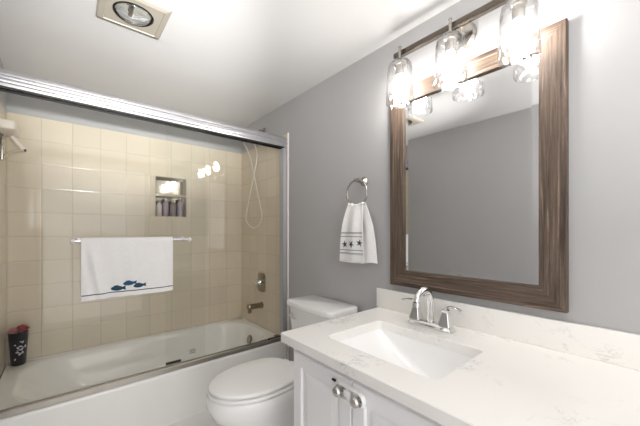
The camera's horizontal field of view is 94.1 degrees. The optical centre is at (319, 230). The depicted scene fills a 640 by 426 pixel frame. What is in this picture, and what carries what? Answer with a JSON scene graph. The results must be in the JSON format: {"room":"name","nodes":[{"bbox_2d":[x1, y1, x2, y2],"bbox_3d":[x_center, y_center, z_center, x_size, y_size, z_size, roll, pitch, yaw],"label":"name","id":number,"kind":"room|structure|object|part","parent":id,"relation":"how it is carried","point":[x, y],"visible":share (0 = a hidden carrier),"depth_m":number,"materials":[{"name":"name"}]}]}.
{"room":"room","nodes":[
{"label":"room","id":0,"kind":"room"},
{"bbox_2d":[0,58,6,111],"bbox_3d":[-0.891,0.084,0.490,0.112,2.233,4.300,0,0,-40],"label":"wall","id":1,"kind":"structure","parent":0,"point":[3,95],"depth_m":1.86,"materials":[{"name":"grey paint"}]},
{"bbox_2d":[0,101,5,377],"bbox_3d":[-1.790,0.060,1.629,0.012,1.680,0.830,0,0,-40],"label":"wall tile","id":2,"kind":"structure","parent":1,"relation":"attached to","point":[2,109],"depth_m":1.86,"materials":[{"name":"beige tile"}]},
{"bbox_2d":[0,118,25,160],"bbox_3d":[-1.820,-0.528,1.761,0.110,0.207,0.200,0,0,-40],"label":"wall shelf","id":3,"kind":"object","parent":1,"relation":"attached to","point":[7,127],"visible":1,"depth_m":1.77,"materials":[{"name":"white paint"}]},
{"bbox_3d":[-1.905,-0.500,1.784,0.011,0.151,0.035,0,0,-40],"label":"wall plate","id":4,"kind":"part","parent":3,"relation":"part of","materials":[{"name":"silver metal"}]},
{"bbox_3d":[-1.871,-0.472,1.813,0.091,0.072,0.015,0,0,-40],"label":"arm","id":5,"kind":"part","parent":3,"relation":"part of"},
{"bbox_2d":[70,237,195,364],"bbox_3d":[-0.885,0.077,1.842,1.580,1.554,0.124,0,0,-40],"label":"door","id":6,"kind":"structure","parent":1,"relation":"in","point":[77,240],"depth_m":1.82,"materials":[{"name":"metal"}]},
{"bbox_2d":[81,237,172,301],"bbox_3d":[-1.042,0.193,1.638,0.424,0.319,0.059,0,0,-40],"label":"bath towel","id":7,"kind":"object","parent":6,"relation":"hanging from","point":[110,266],"visible":1,"depth_m":1.61,"materials":[{"name":"white fabric"}]},
{"bbox_2d":[0,68,286,419],"bbox_3d":[-0.909,0.056,1.875,1.648,1.620,0.083,0,0,-40],"label":"shower door frame","id":8,"kind":"object","parent":1,"relation":"attached to","point":[13,82],"visible":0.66,"depth_m":1.77,"materials":[{"name":"metal"}]},
{"bbox_3d":[-0.909,-0.711,1.875,1.646,0.086,0.083,0,0,-40],"label":"rail","id":9,"kind":"part","parent":8,"relation":"part of","materials":[{"name":"metal"}]},
{"bbox_2d":[7,93,240,153],"bbox_3d":[-1.491,0.084,2.562,1.674,2.233,0.192,0,0,-40],"label":"wall","id":10,"kind":"structure","parent":0,"point":[17,104],"depth_m":2.32,"materials":[{"name":"grey paint"}]},
{"bbox_2d":[6,112,241,364],"bbox_3d":[-1.457,0.060,2.523,1.650,1.680,0.104,0,0,-40],"label":"wall tile","id":11,"kind":"structure","parent":10,"relation":"attached to","point":[70,181],"depth_m":2.28,"materials":[{"name":"beige tile"}]},
{"bbox_2d":[155,176,186,216],"bbox_3d":[-1.325,-0.295,2.630,0.252,0.344,0.103,0,0,-40],"label":"shower niche","id":12,"kind":"object","parent":11,"relation":"attached to","point":[170,188],"visible":0.71,"depth_m":2.67,"materials":[{"name":"beige tile"}]},
{"bbox_2d":[156,200,161,215],"bbox_3d":[-1.391,-0.196,2.573,0.044,0.135,0.044,0,0,-40],"label":"toiletry bottle","id":13,"kind":"object","parent":12,"relation":"in","point":[158,205],"visible":0.89,"depth_m":2.56,"materials":[{"name":"white plastic"}]},
{"bbox_2d":[162,198,168,215],"bbox_3d":[-1.351,-0.206,2.607,0.047,0.155,0.047,0,0,-40],"label":"toiletry bottle","id":14,"kind":"object","parent":12,"relation":"in","point":[165,205],"visible":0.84,"depth_m":2.59,"materials":[{"name":"plastic"}]},
{"bbox_2d":[156,193,185,197],"bbox_3d":[-1.324,-0.309,2.628,0.241,0.018,0.098,0,0,-40],"label":"shelf","id":15,"kind":"object","parent":12,"relation":"attached to","point":[158,195],"depth_m":2.63,"materials":[{"name":"beige tile"}]},
{"bbox_2d":[169,200,175,215],"bbox_3d":[-1.307,-0.201,2.644,0.051,0.145,0.051,0,0,-40],"label":"toiletry bottle","id":16,"kind":"object","parent":12,"relation":"in","point":[172,207],"visible":0.86,"depth_m":2.62,"materials":[{"name":"grey plastic"}]},
{"bbox_2d":[177,199,182,216],"bbox_3d":[-1.262,-0.208,2.683,0.051,0.160,0.051,0,0,-40],"label":"toiletry bottle","id":17,"kind":"object","parent":12,"relation":"in","point":[179,204],"visible":0.93,"depth_m":2.66,"materials":[{"name":"plastic"}]},
{"bbox_2d":[166,410,220,425],"bbox_3d":[-0.219,1.250,1.059,1.850,0.100,4.300,0,0,-40],"label":"floor","id":18,"kind":"structure","parent":0,"point":[203,418],"depth_m":1.88,"materials":[{"name":"tile"}]},
{"bbox_2d":[0,317,286,425],"bbox_3d":[-1.155,1.026,2.165,1.646,0.349,0.828,0,0,-40],"label":"bathtub","id":19,"kind":"object","parent":18,"relation":"on","point":[165,399],"visible":0.83,"depth_m":1.95,"materials":[{"name":"ceramic"}]},
{"bbox_2d":[6,324,29,365],"bbox_3d":[-1.956,0.737,1.934,0.114,0.253,0.102,0,0,-40],"label":"cup","id":20,"kind":"object","parent":19,"relation":"on","point":[18,336],"visible":1,"depth_m":1.91,"materials":[{"name":"black ceramic"}]},
{"bbox_2d":[14,341,25,360],"bbox_3d":[-1.926,0.768,1.913,0.015,0.122,0.057,0,0,36],"label":"print","id":21,"kind":"object","parent":20,"relation":"attached to","point":[19,346],"depth_m":1.91},
{"bbox_3d":[-0.629,0.967,2.651,0.027,0.078,0.080,0,0,-40],"label":"overflow plate","id":22,"kind":"part","parent":19,"relation":"part of","materials":[{"name":"silver metal"}]},
{"bbox_2d":[206,295,357,425],"bbox_3d":[-0.221,0.823,1.672,0.822,0.754,0.446,0,0,-40],"label":"toilet","id":23,"kind":"object","parent":18,"relation":"on","point":[258,392],"visible":0.75,"depth_m":1.49,"materials":[{"name":"white ceramic"}]},
{"bbox_3d":[-0.297,1.000,1.599,0.612,0.399,0.366,0,0,-40],"label":"bowl","id":24,"kind":"part","parent":23,"relation":"part of","materials":[{"name":"white ceramic"}]},
{"bbox_3d":[-0.345,0.788,1.558,0.469,0.016,0.366,0,0,-40],"label":"seat","id":25,"kind":"part","parent":23,"relation":"part of","materials":[{"name":"white plastic"}]},
{"bbox_3d":[-0.341,0.765,1.561,0.472,0.021,0.358,0,0,-40],"label":"seat lid","id":26,"kind":"part","parent":23,"relation":"part of","materials":[{"name":"white plastic"}]},
{"bbox_3d":[0.002,0.643,1.859,0.210,0.314,0.414,0,0,-40],"label":"tank","id":27,"kind":"part","parent":23,"relation":"part of","materials":[{"name":"white ceramic"}]},
{"bbox_3d":[-0.002,0.466,1.857,0.247,0.038,0.446,0,0,-40],"label":"tank lid","id":28,"kind":"part","parent":23,"relation":"part of","materials":[{"name":"white ceramic"}]},
{"bbox_2d":[294,350,442,425],"bbox_3d":[0.520,0.832,0.930,0.681,0.736,1.268,0,0,-40],"label":"vanity cabinet","id":29,"kind":"object","parent":18,"relation":"on","point":[317,402],"visible":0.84,"depth_m":1.02,"materials":[{"name":"white paint"}]},
{"bbox_3d":[0.004,0.785,1.092,0.021,0.599,0.321,0,0,-40],"label":"cabinet door","id":30,"kind":"part","parent":29,"relation":"part of","materials":[{"name":"white paint"}]},
{"bbox_3d":[0.061,0.524,0.976,0.041,0.033,0.033,0,0,-40],"label":"knob","id":31,"kind":"part","parent":29,"relation":"part of","materials":[{"name":"silver metal"}]},
{"bbox_2d":[334,381,365,408],"bbox_3d":[0.093,0.524,0.952,0.018,0.047,0.126,0,0,-40],"label":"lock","id":32,"kind":"object","parent":29,"relation":"attached to","point":[346,396],"visible":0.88,"depth_m":0.95,"materials":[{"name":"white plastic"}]},
{"bbox_3d":[0.112,0.524,0.916,0.041,0.033,0.033,0,0,-40],"label":"knob","id":33,"kind":"part","parent":29,"relation":"part of","materials":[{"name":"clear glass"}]},
{"bbox_3d":[0.213,0.785,0.845,0.021,0.599,0.318,0,0,-40],"label":"cabinet door","id":34,"kind":"part","parent":29,"relation":"part of","materials":[{"name":"white paint"}]},
{"bbox_2d":[281,307,639,425],"bbox_3d":[0.526,0.443,0.941,0.663,0.038,1.358,0,0,-40],"label":"countertop","id":35,"kind":"structure","parent":29,"relation":"on","point":[506,382],"depth_m":0.85,"materials":[{"name":"white stone"}]},
{"bbox_2d":[339,329,472,379],"bbox_3d":[0.303,0.532,1.128,0.368,0.140,0.506,0,0,-40],"label":"sink basin","id":36,"kind":"object","parent":35,"relation":"in","point":[429,361],"visible":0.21,"depth_m":1.26,"materials":[{"name":"white ceramic"}]},
{"bbox_2d":[402,287,462,333],"bbox_3d":[0.451,0.332,1.286,0.159,0.184,0.283,0,0,-40],"label":"sink faucet","id":37,"kind":"object","parent":35,"relation":"on","point":[445,323],"visible":1,"depth_m":1.28,"materials":[{"name":"silver metal"}]},
{"bbox_3d":[0.444,0.366,1.371,0.050,0.068,0.050,0,0,-40],"label":"handle","id":38,"kind":"part","parent":37,"relation":"part of","materials":[{"name":"silver metal"}]},
{"bbox_3d":[0.451,0.320,1.285,0.149,0.160,0.036,0,0,-40],"label":"spout","id":39,"kind":"part","parent":37,"relation":"part of","materials":[{"name":"silver metal"}]},
{"bbox_3d":[0.489,0.412,1.317,0.058,0.024,0.204,0,0,-40],"label":"plate","id":40,"kind":"part","parent":37,"relation":"part of","materials":[{"name":"silver metal"}]},
{"bbox_3d":[0.534,0.366,1.264,0.050,0.068,0.050,0,0,-40],"label":"handle","id":41,"kind":"part","parent":37,"relation":"part of","materials":[{"name":"silver metal"}]},
{"bbox_3d":[0.552,0.326,1.238,0.020,0.024,0.079,0,0,-36],"label":"lever","id":42,"kind":"part","parent":37,"relation":"part of","materials":[{"name":"silver metal"}]},
{"bbox_2d":[0,0,459,126],"bbox_3d":[-0.219,-1.083,1.059,1.850,0.100,4.300,0,0,-40],"label":"ceiling","id":43,"kind":"structure","parent":0,"point":[235,62],"depth_m":1.66,"materials":[{"name":"white paint"}]},
{"bbox_2d":[96,0,171,38],"bbox_3d":[-0.877,-1.014,1.401,0.272,0.038,0.272,0,0,-40],"label":"recessed light","id":44,"kind":"object","parent":43,"relation":"in","point":[136,15],"visible":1,"depth_m":1.41,"materials":[{"name":"beige metal"}]},
{"bbox_3d":[-0.873,-1.020,1.378,0.018,0.021,0.081,0,0,-40],"label":"filament stem","id":45,"kind":"part","parent":44,"relation":"part of","materials":[{"name":"silver metal"}]},
{"bbox_2d":[241,0,639,360],"bbox_3d":[0.441,0.084,1.565,0.012,2.233,4.020,0,0,-40],"label":"wall","id":46,"kind":"structure","parent":0,"point":[338,129],"depth_m":1.27,"materials":[{"name":"grey paint"}]},
{"bbox_2d":[243,128,265,228],"bbox_3d":[-0.593,-0.472,2.645,0.221,0.902,0.337,0,0,0],"label":"handheld shower","id":47,"kind":"object","parent":46,"relation":"attached to","point":[264,129],"visible":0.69,"depth_m":2.70,"materials":[{"name":"silver metal"}]},
{"bbox_2d":[242,134,286,334],"bbox_3d":[-0.521,0.060,2.703,0.012,1.680,0.830,0,0,-40],"label":"wall tile","id":48,"kind":"structure","parent":46,"relation":"attached to","point":[260,254],"depth_m":2.69,"materials":[{"name":"beige tile"}]},
{"bbox_2d":[247,301,263,313],"bbox_3d":[-0.580,0.670,2.653,0.142,0.103,0.060,0,0,-40],"label":"tub spout","id":49,"kind":"object","parent":48,"relation":"attached to","point":[250,306],"visible":1,"depth_m":2.62,"materials":[{"name":"silver metal"}]},
{"bbox_3d":[-0.580,0.670,2.653,0.142,0.060,0.060,0,0,-40],"label":"spout","id":50,"kind":"part","parent":49,"relation":"part of","materials":[{"name":"silver metal"}]},
{"bbox_2d":[254,273,265,291],"bbox_3d":[-0.554,0.465,2.678,0.070,0.170,0.136,0,0,-40],"label":"shower valve","id":51,"kind":"object","parent":48,"relation":"attached to","point":[260,282],"visible":1,"depth_m":2.67,"materials":[{"name":"silver metal"}]},
{"bbox_2d":[346,177,367,204],"bbox_3d":[0.233,-0.228,1.740,0.078,0.184,0.164,0,0,-40],"label":"towel ring","id":52,"kind":"object","parent":46,"relation":"attached to","point":[363,181],"visible":0.96,"depth_m":1.74,"materials":[{"name":"silver metal"}]},
{"bbox_3d":[0.240,-0.293,1.746,0.060,0.054,0.054,0,0,-40],"label":"wall post","id":53,"kind":"part","parent":52,"relation":"part of","materials":[{"name":"silver metal"}]},
{"bbox_2d":[340,202,377,263],"bbox_3d":[0.216,0.009,1.716,0.083,0.350,0.247,0,0,-40],"label":"hand towel","id":54,"kind":"object","parent":46,"relation":"attached to","point":[357,242],"visible":0.99,"depth_m":1.69,"materials":[{"name":"white fabric"}]},
{"bbox_2d":[386,0,541,100],"bbox_3d":[0.567,-0.774,1.275,0.171,0.304,0.635,0,0,-40],"label":"vanity light","id":55,"kind":"object","parent":46,"relation":"attached to","point":[462,32],"visible":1,"depth_m":1.25,"materials":[{"name":"white glass"}]},
{"bbox_2d":[394,61,404,76],"bbox_3d":[0.390,-0.791,1.454,0.052,0.068,0.052,0,0,-40],"label":"socket","id":56,"kind":"object","parent":55,"relation":"attached to","point":[399,66],"depth_m":1.44,"materials":[{"name":"silver metal"}]},
{"bbox_3d":[0.390,-0.704,1.454,0.071,0.104,0.071,0,0,-40],"label":"bulb","id":57,"kind":"part","parent":55,"relation":"part of","materials":[{"name":"white glass"}]},
{"bbox_3d":[0.390,-0.723,1.454,0.133,0.202,0.133,0,0,-40],"label":"lamp shade","id":58,"kind":"part","parent":55,"relation":"part of","materials":[{"name":"clear glass"}]},
{"bbox_3d":[0.392,-0.865,1.455,0.020,0.080,0.016,0,0,-40],"label":"lamp stem","id":59,"kind":"part","parent":55,"relation":"part of","materials":[{"name":"silver metal"}]},
{"bbox_3d":[0.552,-0.704,1.262,0.071,0.104,0.071,0,0,-40],"label":"bulb","id":60,"kind":"part","parent":55,"relation":"part of","materials":[{"name":"white glass"}]},
{"bbox_3d":[0.554,-0.865,1.264,0.020,0.080,0.016,0,0,-40],"label":"lamp stem","id":61,"kind":"part","parent":55,"relation":"part of","materials":[{"name":"silver metal"}]},
{"bbox_2d":[444,35,456,53],"bbox_3d":[0.552,-0.791,1.262,0.052,0.068,0.052,0,0,-40],"label":"socket","id":62,"kind":"object","parent":55,"relation":"attached to","point":[450,40],"depth_m":1.25,"materials":[{"name":"silver metal"}]},
{"bbox_3d":[0.552,-0.723,1.262,0.133,0.202,0.133,0,0,-40],"label":"lamp shade","id":63,"kind":"part","parent":55,"relation":"part of","materials":[{"name":"clear glass"}]},
{"bbox_3d":[0.623,-0.860,1.322,0.024,0.132,0.132,0,0,-40],"label":"plate","id":64,"kind":"part","parent":55,"relation":"part of","materials":[{"name":"silver metal"}]},
{"bbox_2d":[510,0,526,23],"bbox_3d":[0.714,-0.791,1.071,0.052,0.068,0.052,0,0,-40],"label":"socket","id":65,"kind":"object","parent":55,"relation":"attached to","point":[518,8],"depth_m":1.06,"materials":[{"name":"silver metal"}]},
{"bbox_3d":[0.714,-0.704,1.071,0.071,0.104,0.071,0,0,-40],"label":"bulb","id":66,"kind":"part","parent":55,"relation":"part of","materials":[{"name":"white glass"}]},
{"bbox_3d":[0.714,-0.723,1.071,0.133,0.202,0.133,0,0,-40],"label":"lamp shade","id":67,"kind":"part","parent":55,"relation":"part of","materials":[{"name":"clear glass"}]},
{"bbox_2d":[390,18,568,312],"bbox_3d":[0.623,-0.226,1.317,0.030,1.020,0.739,0,0,-40],"label":"framed mirror","id":68,"kind":"object","parent":46,"relation":"attached to","point":[479,166],"visible":0.98,"depth_m":1.22,"materials":[{"name":"brown wood"}]},
{"bbox_3d":[0.623,-0.226,1.317,0.007,0.857,0.576,0,0,-40],"label":"bevelled glass","id":69,"kind":"part","parent":68,"relation":"part of","materials":[{"name":"silver mirror"}]},
{"bbox_2d":[376,287,639,370],"bbox_3d":[0.767,0.371,1.154,0.021,0.106,1.371,0,0,-40],"label":"backsplash","id":70,"kind":"structure","parent":46,"relation":"attached to","point":[615,347],"depth_m":1.10,"materials":[{"name":"white stone"}]},
{"bbox_3d":[0.458,0.083,1.632,0.100,2.233,4.300,0,0,-40],"label":"wall","id":71,"kind":"structure","parent":0,"visible":0},
{"bbox_2d":[287,133,288,359],"bbox_3d":[-0.252,0.208,2.378,0.021,1.983,0.014,0,0,-40],"label":"trim","id":72,"kind":"structure","parent":71,"relation":"attached to","point":[287,133],"depth_m":2.37,"materials":[{"name":"white paint"}]}
]}

